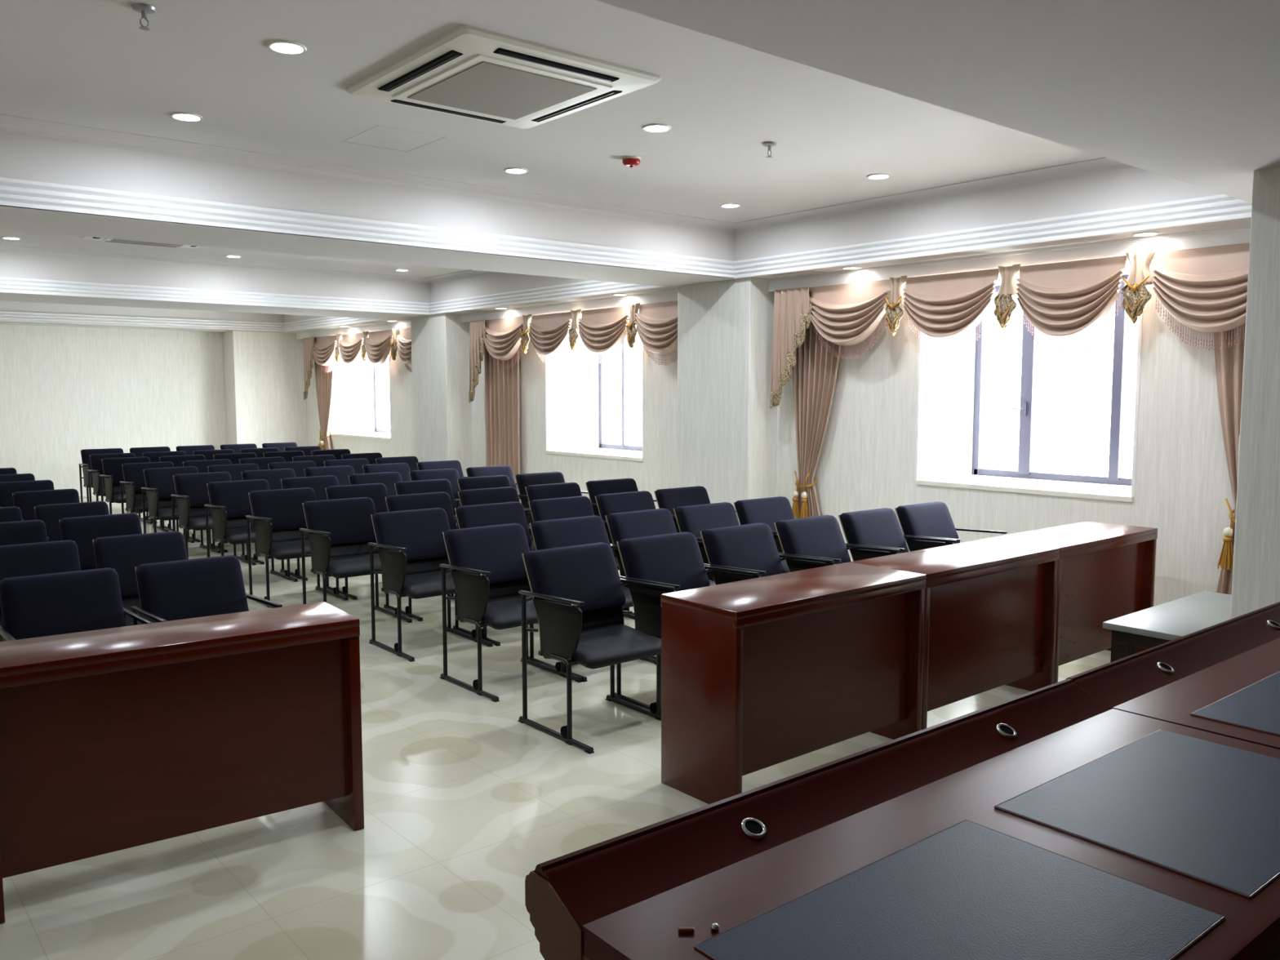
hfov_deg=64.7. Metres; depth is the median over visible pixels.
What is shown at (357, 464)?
chair
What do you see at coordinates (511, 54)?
air vent
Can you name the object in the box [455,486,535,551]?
chair
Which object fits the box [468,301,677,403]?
curtain valance
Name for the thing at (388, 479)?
chair
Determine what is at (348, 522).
cushion
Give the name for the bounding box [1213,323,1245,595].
curtain
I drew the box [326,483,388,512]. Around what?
cushion
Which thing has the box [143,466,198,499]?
cushion
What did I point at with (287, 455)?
chair
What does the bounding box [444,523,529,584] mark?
cushion
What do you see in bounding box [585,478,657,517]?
chair
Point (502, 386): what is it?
curtain
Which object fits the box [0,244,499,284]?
trim
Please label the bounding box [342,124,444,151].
access panel
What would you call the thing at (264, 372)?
column
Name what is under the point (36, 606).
chair
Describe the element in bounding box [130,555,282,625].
chair
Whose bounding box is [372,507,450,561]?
cushion
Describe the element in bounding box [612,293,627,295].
recessed light
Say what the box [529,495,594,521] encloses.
cushion
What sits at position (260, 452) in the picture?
chair
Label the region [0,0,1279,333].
ceiling
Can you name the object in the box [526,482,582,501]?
cushion
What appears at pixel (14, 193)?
trim
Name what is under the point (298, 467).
chair
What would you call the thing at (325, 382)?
curtain
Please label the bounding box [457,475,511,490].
cushion
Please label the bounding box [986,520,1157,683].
desk
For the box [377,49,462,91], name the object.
air vent
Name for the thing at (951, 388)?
window
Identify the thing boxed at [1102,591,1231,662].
side table
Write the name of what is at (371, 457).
chair
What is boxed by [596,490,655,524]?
cushion
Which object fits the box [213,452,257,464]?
chair
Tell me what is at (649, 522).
cushion
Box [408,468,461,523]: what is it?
chair
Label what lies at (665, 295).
trim
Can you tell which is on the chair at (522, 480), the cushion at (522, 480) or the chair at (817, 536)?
the cushion at (522, 480)
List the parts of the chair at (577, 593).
edge trim, armrest, frame, seat rail, backrest, seat, frame, armrest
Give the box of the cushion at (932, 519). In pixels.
[897,501,959,543]
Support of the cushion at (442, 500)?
on the chair at (442, 500)
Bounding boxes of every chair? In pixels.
[0,467,17,475]
[0,473,35,482]
[0,480,54,506]
[0,506,22,522]
[0,520,47,545]
[0,539,80,641]
[0,567,153,641]
[12,488,79,520]
[34,501,109,542]
[58,512,142,570]
[78,448,138,513]
[87,453,152,523]
[92,531,187,626]
[99,456,168,531]
[120,461,194,542]
[129,446,170,513]
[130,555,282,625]
[141,466,220,553]
[142,450,186,523]
[159,454,205,531]
[170,471,256,565]
[175,444,214,455]
[182,458,231,542]
[192,448,234,459]
[204,479,297,582]
[207,463,259,552]
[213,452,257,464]
[219,443,257,453]
[239,457,284,470]
[240,447,279,457]
[240,468,296,564]
[245,487,348,608]
[262,442,297,451]
[263,450,304,462]
[267,460,315,477]
[280,475,338,581]
[284,445,321,455]
[292,454,335,466]
[299,497,412,622]
[303,465,355,485]
[311,448,351,459]
[324,458,368,474]
[324,483,388,599]
[341,452,382,464]
[347,471,402,495]
[362,462,410,481]
[368,507,493,662]
[375,456,418,471]
[382,491,457,621]
[394,479,460,521]
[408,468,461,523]
[416,460,467,478]
[439,523,582,702]
[453,502,532,646]
[455,475,533,541]
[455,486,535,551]
[466,465,517,491]
[515,471,588,524]
[517,542,675,754]
[524,482,597,524]
[528,495,634,619]
[528,515,656,681]
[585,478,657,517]
[595,490,675,614]
[604,508,715,659]
[614,532,759,709]
[653,485,736,533]
[673,502,777,581]
[699,522,833,585]
[733,496,795,573]
[773,515,899,572]
[838,507,956,561]
[894,501,1007,551]
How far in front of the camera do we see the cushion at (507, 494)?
7.66 m
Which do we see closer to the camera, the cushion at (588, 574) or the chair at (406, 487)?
the cushion at (588, 574)
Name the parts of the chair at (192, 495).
frame, armrest, backrest, seat, frame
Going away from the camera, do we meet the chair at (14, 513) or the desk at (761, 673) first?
the desk at (761, 673)
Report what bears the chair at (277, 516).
on the floor
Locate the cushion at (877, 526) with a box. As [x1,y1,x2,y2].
[840,507,908,553]
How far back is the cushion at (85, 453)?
12.84 m
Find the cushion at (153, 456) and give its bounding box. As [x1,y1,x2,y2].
[142,450,186,462]
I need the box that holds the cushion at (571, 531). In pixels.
[531,515,610,550]
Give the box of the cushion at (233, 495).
[207,479,270,518]
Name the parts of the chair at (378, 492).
frame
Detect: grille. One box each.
[111,239,183,247]
[407,61,596,119]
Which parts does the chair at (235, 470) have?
frame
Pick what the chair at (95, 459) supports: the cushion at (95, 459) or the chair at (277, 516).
the cushion at (95, 459)
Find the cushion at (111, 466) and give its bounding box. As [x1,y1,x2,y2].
[102,456,150,485]
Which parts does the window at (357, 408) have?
sill, frame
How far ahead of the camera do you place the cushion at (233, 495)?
8.28 m
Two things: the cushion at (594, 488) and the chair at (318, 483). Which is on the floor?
the chair at (318, 483)
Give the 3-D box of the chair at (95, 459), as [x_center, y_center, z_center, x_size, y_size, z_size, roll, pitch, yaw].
[-6.099,0.104,11.845,0.548,0.806,0.562,-4,7,-40]
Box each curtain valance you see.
[303,328,412,399]
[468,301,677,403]
[769,243,1249,408]
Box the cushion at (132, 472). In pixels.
[122,461,173,493]
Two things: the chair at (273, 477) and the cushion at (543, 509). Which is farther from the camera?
the chair at (273, 477)
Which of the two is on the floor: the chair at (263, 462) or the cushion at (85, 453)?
the chair at (263, 462)
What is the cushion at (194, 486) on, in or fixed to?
on the chair at (192, 495)
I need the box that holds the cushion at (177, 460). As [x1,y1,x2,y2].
[160,454,205,466]
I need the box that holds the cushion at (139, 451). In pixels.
[129,446,170,457]
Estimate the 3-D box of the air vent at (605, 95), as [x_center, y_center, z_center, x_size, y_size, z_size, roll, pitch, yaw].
[-0.307,-1.740,4.703,0.056,0.013,0.660,-4,7,-40]
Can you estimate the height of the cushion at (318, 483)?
0.292 m
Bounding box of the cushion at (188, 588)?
[136,555,248,621]
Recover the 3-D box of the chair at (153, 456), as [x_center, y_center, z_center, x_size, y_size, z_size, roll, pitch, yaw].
[-5.662,0.070,12.220,0.548,0.806,0.562,-4,7,-39]
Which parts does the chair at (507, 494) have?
seat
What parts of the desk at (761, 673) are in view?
panel, modesty panel, panel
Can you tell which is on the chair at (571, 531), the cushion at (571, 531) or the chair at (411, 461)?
the cushion at (571, 531)
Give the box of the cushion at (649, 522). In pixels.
[607,508,677,549]
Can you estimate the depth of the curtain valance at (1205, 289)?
6.56 m
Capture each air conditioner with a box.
[79,235,199,248]
[346,25,661,128]
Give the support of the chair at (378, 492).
on the floor
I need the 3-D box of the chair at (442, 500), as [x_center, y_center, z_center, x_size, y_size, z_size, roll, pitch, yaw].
[-1.454,0.518,7.177,0.548,0.806,0.562,-4,7,-39]
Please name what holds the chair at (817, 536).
on the floor
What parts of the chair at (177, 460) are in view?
frame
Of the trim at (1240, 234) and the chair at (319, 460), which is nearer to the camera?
the trim at (1240, 234)
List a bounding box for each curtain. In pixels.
[314,339,335,449]
[484,323,520,502]
[791,291,840,519]
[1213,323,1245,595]
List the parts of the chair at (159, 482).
frame, armrest, backrest, seat, frame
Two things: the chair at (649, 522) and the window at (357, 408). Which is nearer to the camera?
the chair at (649, 522)
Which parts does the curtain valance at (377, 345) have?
gold cord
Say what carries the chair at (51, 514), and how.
on the floor
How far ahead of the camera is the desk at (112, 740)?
3.25 m
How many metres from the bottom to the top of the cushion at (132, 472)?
0.292 m
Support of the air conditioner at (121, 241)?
attached to the ceiling
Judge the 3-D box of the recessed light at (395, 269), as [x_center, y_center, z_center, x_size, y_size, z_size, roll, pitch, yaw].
[-2.675,-2.358,11.363,0.148,0.009,0.148,-4,7,-40]
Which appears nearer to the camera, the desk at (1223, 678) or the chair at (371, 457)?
the desk at (1223, 678)
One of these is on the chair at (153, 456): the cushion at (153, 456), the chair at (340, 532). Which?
the cushion at (153, 456)
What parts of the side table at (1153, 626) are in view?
leg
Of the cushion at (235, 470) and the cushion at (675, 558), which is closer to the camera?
the cushion at (675, 558)
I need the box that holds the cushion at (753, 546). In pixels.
[702,522,784,577]
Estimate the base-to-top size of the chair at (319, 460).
0.806 m
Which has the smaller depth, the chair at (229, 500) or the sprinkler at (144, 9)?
the sprinkler at (144, 9)
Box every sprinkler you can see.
[131,3,155,31]
[762,142,777,157]
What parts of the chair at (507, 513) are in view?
frame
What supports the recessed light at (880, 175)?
in the ceiling
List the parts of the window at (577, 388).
sill, frame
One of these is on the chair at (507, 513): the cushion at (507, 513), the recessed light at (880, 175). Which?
the cushion at (507, 513)
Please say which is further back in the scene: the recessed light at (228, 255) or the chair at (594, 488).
the recessed light at (228, 255)
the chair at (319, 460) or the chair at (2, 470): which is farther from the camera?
the chair at (319, 460)
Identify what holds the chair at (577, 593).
on the floor
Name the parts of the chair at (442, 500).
frame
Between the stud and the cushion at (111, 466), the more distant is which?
the cushion at (111, 466)
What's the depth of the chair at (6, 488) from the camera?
8.29 m
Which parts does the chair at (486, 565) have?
edge trim, armrest, frame, seat rail, backrest, seat, frame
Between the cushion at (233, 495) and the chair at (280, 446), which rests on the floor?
the chair at (280, 446)
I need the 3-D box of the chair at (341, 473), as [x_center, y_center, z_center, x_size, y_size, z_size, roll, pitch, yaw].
[-2.898,0.286,9.790,0.548,0.806,0.562,-4,7,-40]
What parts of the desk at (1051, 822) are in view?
panel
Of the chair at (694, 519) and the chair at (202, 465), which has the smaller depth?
the chair at (694, 519)
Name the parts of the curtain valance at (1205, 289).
gold cord, gold cord, gold cord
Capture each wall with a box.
[0,324,226,496]
[306,258,1235,606]
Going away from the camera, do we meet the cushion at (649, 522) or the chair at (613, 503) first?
the cushion at (649, 522)
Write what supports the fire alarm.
attached to the ceiling
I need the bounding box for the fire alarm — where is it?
[622,155,640,168]
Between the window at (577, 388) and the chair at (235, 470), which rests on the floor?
the chair at (235, 470)
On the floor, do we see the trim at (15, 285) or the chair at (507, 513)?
the chair at (507, 513)
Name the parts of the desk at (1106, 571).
panel, modesty panel, panel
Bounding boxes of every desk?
[0,601,364,924]
[524,678,1279,959]
[660,562,926,804]
[849,538,1059,729]
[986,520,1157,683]
[1066,601,1279,749]
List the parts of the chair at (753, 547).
edge trim, armrest, armrest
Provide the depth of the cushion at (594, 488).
8.40 m
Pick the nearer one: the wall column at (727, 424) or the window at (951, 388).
the window at (951, 388)
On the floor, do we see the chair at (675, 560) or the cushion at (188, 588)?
the chair at (675, 560)
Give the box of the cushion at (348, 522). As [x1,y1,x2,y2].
[303,497,376,545]
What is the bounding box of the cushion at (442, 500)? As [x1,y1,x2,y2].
[386,491,457,529]
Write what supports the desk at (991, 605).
on the floor
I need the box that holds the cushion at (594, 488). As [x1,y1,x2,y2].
[586,478,638,506]
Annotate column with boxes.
[222,330,307,448]
[410,313,472,476]
[677,277,777,523]
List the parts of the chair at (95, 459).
frame, seat, frame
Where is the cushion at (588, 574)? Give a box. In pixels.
[524,542,626,613]
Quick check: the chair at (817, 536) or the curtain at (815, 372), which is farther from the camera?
the curtain at (815, 372)
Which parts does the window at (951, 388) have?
handle, sill, frame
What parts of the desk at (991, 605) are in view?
panel, modesty panel, panel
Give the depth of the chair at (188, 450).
13.63 m
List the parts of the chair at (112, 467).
frame, armrest, backrest, seat, frame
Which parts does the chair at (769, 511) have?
edge trim, seat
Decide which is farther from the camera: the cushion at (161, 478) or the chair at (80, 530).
the cushion at (161, 478)
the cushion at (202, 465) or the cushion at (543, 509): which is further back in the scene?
the cushion at (202, 465)
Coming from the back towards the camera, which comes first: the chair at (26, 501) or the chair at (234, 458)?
the chair at (234, 458)
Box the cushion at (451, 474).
[409,468,459,499]
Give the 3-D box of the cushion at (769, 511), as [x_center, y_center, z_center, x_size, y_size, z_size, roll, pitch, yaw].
[0.886,0.279,6.951,0.486,0.292,0.178,-4,7,-39]
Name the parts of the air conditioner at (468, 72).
intake frame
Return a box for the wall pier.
[1230,166,1279,619]
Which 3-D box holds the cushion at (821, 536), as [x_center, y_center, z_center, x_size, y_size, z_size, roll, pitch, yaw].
[1.021,0.374,5.893,0.486,0.292,0.178,-4,7,-40]
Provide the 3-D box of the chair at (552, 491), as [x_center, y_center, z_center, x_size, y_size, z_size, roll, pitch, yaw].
[-0.541,0.449,7.945,0.548,0.806,0.562,-4,7,-40]
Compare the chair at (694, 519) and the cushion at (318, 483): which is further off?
the cushion at (318, 483)
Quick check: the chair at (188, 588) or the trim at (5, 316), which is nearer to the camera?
the chair at (188, 588)
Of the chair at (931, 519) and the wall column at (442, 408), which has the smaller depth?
the chair at (931, 519)
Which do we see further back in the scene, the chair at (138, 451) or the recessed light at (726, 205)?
the chair at (138, 451)
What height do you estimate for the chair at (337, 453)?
0.806 m
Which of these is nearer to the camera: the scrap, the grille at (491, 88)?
the scrap
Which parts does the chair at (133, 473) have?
frame, armrest, seat, backrest, frame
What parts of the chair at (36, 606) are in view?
armrest, armrest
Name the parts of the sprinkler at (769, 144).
frame arm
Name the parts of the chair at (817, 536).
edge trim, armrest, armrest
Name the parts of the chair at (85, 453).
frame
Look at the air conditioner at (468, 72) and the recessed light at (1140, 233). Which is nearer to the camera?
the air conditioner at (468, 72)
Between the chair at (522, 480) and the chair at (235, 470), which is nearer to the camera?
the chair at (522, 480)
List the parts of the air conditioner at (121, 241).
intake frame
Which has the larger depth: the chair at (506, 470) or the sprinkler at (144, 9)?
the chair at (506, 470)
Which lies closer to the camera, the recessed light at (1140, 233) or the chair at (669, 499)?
the recessed light at (1140, 233)
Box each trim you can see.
[0,113,1133,233]
[0,177,1252,278]
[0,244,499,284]
[0,276,662,314]
[0,311,387,332]
[295,320,410,339]
[460,289,677,322]
[767,224,1250,291]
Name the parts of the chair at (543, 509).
edge trim, seat, frame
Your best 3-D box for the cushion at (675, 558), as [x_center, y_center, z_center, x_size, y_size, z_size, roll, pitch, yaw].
[0.134,0.438,5.172,0.486,0.292,0.178,-4,7,-39]
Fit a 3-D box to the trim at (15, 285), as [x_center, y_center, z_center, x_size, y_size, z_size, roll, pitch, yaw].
[-4.208,-1.713,8.119,8.030,0.146,4.490,-4,7,-40]
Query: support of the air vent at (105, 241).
attached to the air conditioner at (121, 241)
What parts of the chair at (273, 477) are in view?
frame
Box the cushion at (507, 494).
[458,486,519,506]
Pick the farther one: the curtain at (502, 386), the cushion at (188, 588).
the curtain at (502, 386)
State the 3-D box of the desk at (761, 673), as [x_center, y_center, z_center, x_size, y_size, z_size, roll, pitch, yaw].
[0.660,0.806,4.197,1.162,0.760,0.420,-4,7,-40]
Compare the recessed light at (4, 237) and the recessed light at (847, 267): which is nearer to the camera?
the recessed light at (847, 267)
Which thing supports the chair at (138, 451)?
on the floor
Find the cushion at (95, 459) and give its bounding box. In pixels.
[89,453,135,479]
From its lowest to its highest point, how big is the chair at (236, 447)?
0.806 m
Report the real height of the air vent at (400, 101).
0.013 m
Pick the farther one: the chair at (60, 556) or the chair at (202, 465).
the chair at (202, 465)
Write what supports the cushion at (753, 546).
on the chair at (753, 547)
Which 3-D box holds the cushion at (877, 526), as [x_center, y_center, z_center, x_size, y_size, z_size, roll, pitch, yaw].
[1.460,0.341,6.257,0.486,0.292,0.178,-4,7,-40]
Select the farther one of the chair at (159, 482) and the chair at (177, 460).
the chair at (177, 460)
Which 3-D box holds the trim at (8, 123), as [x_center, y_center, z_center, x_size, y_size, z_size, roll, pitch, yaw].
[-0.971,-1.701,4.232,8.030,0.060,4.135,-4,7,-40]
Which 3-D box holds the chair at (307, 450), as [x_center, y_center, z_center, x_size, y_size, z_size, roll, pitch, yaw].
[-4.335,-0.030,13.335,0.548,0.806,0.562,-4,7,-40]
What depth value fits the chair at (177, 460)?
11.56 m
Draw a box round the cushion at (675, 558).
[618,532,710,591]
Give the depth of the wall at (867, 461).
7.58 m
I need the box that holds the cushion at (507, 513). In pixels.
[456,502,532,546]
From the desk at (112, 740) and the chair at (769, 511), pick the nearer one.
the desk at (112, 740)
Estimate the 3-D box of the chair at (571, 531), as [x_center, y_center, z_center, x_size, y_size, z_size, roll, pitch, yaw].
[-0.269,0.644,5.758,0.548,0.806,0.562,-4,7,-39]
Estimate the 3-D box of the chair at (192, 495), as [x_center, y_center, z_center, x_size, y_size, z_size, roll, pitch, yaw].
[-3.814,0.355,9.022,0.548,0.806,0.562,-4,7,-40]
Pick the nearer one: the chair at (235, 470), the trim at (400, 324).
the chair at (235, 470)
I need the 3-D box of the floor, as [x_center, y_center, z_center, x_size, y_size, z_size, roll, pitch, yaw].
[-2.653,0.986,7.033,9.800,0.100,19.620,-4,7,-40]
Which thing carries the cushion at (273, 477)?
on the chair at (273, 477)
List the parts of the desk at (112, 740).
panel, panel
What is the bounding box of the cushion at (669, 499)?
[655,485,710,518]
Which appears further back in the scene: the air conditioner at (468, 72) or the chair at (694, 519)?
the chair at (694, 519)
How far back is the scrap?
1.48 m
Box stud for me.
[710,923,719,930]
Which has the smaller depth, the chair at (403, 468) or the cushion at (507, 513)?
the cushion at (507, 513)
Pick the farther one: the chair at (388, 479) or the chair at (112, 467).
the chair at (112, 467)
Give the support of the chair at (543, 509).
on the floor
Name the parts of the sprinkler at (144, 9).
frame arm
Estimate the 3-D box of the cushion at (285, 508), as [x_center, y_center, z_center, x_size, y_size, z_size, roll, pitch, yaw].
[-2.670,0.221,7.627,0.486,0.292,0.178,-4,7,-40]
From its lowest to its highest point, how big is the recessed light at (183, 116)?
0.009 m
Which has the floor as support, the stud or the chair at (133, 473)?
the chair at (133, 473)
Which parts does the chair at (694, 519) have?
edge trim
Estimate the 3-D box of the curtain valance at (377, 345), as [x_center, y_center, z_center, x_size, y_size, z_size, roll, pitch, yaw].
[-4.029,-1.622,14.436,0.143,0.980,3.874,-4,7,-40]
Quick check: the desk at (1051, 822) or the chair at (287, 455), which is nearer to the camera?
the desk at (1051, 822)
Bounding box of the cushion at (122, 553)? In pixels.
[93,531,187,597]
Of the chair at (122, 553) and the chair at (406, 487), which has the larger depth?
the chair at (406, 487)
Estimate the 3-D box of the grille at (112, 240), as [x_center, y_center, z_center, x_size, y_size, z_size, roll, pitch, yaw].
[-4.207,-2.087,8.780,0.570,0.006,0.650,-4,7,-40]
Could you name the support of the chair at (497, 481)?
on the floor
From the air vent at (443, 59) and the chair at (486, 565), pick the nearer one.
the air vent at (443, 59)
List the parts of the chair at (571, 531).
edge trim, frame, armrest, seat, frame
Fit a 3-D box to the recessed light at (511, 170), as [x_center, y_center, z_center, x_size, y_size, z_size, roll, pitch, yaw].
[-0.760,-1.899,6.207,0.148,0.009,0.148,-4,7,-40]
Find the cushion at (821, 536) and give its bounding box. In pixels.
[776,515,850,564]
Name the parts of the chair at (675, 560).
edge trim, frame, armrest, armrest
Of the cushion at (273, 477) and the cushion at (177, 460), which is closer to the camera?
the cushion at (273, 477)
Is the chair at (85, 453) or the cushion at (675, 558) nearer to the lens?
the cushion at (675, 558)
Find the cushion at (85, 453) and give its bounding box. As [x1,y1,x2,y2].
[80,448,123,472]
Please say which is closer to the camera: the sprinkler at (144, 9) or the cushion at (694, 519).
the sprinkler at (144, 9)
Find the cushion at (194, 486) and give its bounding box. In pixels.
[173,471,231,507]
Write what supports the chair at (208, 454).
on the floor
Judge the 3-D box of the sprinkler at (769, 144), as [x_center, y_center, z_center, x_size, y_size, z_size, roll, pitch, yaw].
[0.710,-1.805,5.538,0.080,0.074,0.080,-4,7,-40]
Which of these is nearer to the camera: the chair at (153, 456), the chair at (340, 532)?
the chair at (340, 532)
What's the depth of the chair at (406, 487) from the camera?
8.38 m
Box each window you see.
[330,337,391,439]
[544,309,644,461]
[914,261,1142,502]
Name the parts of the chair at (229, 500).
frame, armrest, backrest, seat, frame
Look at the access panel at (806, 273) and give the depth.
7.96 m
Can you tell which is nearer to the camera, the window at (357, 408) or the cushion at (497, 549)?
the cushion at (497, 549)
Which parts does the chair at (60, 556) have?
backrest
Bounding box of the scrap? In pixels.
[677,926,694,932]
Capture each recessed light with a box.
[1,236,21,239]
[169,111,203,121]
[225,254,240,257]
[266,40,306,54]
[395,269,408,271]
[503,167,528,173]
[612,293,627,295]
[642,123,671,132]
[720,203,740,208]
[841,266,861,269]
[866,173,890,179]
[1131,231,1159,236]
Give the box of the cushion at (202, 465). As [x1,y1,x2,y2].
[182,458,231,472]
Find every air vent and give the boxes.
[105,240,176,247]
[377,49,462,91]
[390,99,506,123]
[493,48,619,82]
[530,90,622,122]
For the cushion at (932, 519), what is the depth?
6.57 m
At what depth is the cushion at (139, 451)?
13.26 m
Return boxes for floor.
[0,495,1111,959]
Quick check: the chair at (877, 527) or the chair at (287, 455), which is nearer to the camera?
the chair at (877, 527)
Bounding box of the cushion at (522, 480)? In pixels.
[515,471,564,497]
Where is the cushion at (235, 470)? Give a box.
[208,463,259,480]
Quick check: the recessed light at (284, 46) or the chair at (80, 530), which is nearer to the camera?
the recessed light at (284, 46)
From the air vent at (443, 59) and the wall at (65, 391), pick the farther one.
the wall at (65, 391)
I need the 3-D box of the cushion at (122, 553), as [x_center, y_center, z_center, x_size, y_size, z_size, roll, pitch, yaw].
[-2.567,0.434,5.229,0.428,0.292,0.178,-4,7,-39]
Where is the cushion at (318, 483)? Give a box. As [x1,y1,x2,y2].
[281,475,338,500]
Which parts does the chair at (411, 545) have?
edge trim, armrest, frame, seat rail, backrest, seat, frame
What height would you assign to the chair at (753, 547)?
0.806 m
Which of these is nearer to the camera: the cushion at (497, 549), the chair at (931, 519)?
the cushion at (497, 549)
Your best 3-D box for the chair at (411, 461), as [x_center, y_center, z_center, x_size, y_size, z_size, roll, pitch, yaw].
[-2.576,0.160,11.206,0.548,0.806,0.562,-4,7,-39]
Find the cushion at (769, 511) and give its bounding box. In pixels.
[735,496,795,534]
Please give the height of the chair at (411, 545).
0.806 m
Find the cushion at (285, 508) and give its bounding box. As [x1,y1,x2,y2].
[248,487,316,530]
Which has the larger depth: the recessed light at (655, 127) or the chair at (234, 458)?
the chair at (234, 458)
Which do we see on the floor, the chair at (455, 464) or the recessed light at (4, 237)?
the chair at (455, 464)
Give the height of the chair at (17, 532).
0.806 m
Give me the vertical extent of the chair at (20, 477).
0.806 m
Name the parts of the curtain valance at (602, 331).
gold cord, gold cord, gold cord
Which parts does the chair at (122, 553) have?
backrest, seat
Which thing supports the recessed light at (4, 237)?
in the ceiling
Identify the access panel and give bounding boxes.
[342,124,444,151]
[772,271,825,277]
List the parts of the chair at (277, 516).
armrest, frame, backrest, seat, frame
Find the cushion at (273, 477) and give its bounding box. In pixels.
[241,468,296,489]
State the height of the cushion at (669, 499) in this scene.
0.292 m
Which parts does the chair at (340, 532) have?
frame, armrest, seat rail, backrest, seat, frame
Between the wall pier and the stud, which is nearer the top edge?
the wall pier
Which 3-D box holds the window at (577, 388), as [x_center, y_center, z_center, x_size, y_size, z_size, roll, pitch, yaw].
[-0.167,-1.021,10.828,0.907,1.518,1.695,-4,7,-40]
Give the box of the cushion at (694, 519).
[675,502,739,542]
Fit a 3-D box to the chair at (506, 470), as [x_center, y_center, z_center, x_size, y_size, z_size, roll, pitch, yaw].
[-1.329,0.285,9.793,0.548,0.806,0.562,-4,7,-39]
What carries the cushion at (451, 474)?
on the chair at (451, 474)

